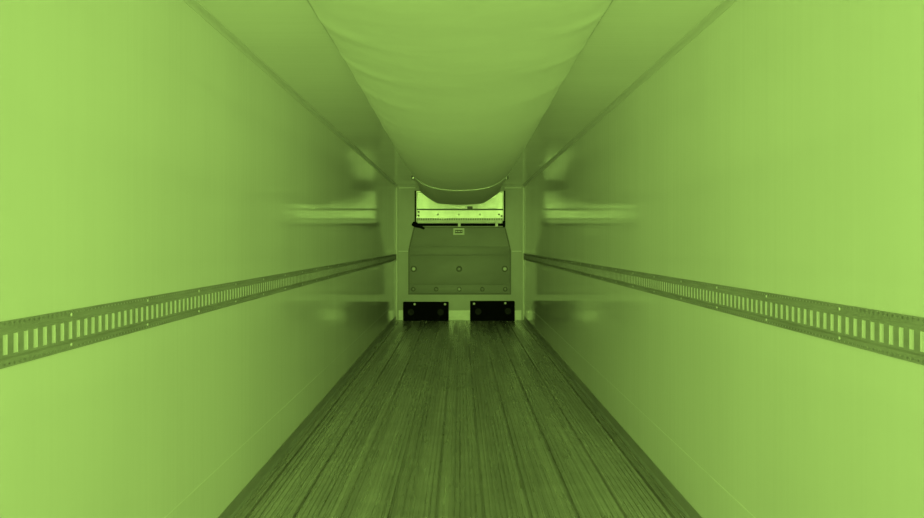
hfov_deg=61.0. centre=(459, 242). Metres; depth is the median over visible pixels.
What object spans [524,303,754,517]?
trim
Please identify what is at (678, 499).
trim
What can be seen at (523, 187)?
trim
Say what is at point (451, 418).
floor
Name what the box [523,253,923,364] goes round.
rail
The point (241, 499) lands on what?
trim
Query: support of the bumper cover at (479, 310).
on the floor
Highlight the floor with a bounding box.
[234,320,685,517]
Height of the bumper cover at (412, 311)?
0.357 m
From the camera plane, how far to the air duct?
4.35 m
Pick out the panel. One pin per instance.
(459, 260)
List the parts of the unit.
plate, plate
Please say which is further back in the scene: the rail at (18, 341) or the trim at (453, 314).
the trim at (453, 314)
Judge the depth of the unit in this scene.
15.36 m
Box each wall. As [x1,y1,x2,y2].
[0,0,395,517]
[396,185,523,319]
[524,0,923,517]
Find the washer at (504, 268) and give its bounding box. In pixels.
[502,266,507,271]
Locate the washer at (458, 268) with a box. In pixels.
[456,266,461,271]
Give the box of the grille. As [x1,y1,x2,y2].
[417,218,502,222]
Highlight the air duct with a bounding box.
[307,0,612,204]
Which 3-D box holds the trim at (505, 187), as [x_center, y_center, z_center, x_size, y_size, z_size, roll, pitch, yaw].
[1.026,-1.069,15.190,0.328,0.030,0.020,0,0,0]
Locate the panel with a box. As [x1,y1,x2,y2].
[408,221,510,294]
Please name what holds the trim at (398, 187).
attached to the wall at (406, 197)
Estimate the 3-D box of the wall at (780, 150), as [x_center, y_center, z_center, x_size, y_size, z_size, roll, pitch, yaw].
[1.270,0.189,6.650,0.060,2.806,18.500,0,0,0]
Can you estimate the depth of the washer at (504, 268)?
15.04 m
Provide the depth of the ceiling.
4.87 m
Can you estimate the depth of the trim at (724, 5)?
4.89 m
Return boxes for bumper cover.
[403,302,448,320]
[470,301,514,320]
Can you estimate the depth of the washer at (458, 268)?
15.04 m
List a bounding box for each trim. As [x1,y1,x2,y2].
[165,303,395,517]
[183,0,397,186]
[218,316,395,517]
[396,187,397,319]
[398,187,414,188]
[399,310,520,319]
[505,187,521,188]
[522,0,736,186]
[522,187,523,319]
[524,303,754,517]
[524,316,701,517]
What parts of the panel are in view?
label plate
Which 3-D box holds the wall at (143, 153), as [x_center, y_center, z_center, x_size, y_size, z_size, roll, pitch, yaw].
[-1.270,0.189,6.650,0.060,2.806,18.500,0,0,0]
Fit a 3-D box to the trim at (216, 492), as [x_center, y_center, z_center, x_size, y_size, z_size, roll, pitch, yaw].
[-1.239,1.278,6.295,0.002,0.252,17.790,0,0,0]
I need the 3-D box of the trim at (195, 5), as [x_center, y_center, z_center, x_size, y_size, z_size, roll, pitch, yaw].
[-1.225,-1.099,6.300,0.030,0.030,17.800,0,0,0]
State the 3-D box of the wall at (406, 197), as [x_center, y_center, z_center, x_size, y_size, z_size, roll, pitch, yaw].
[0.000,0.189,15.240,2.480,2.606,0.080,0,0,0]
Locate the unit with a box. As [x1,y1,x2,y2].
[415,191,504,222]
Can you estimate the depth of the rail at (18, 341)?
2.95 m
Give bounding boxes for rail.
[0,254,396,368]
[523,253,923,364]
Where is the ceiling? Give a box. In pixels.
[197,0,722,184]

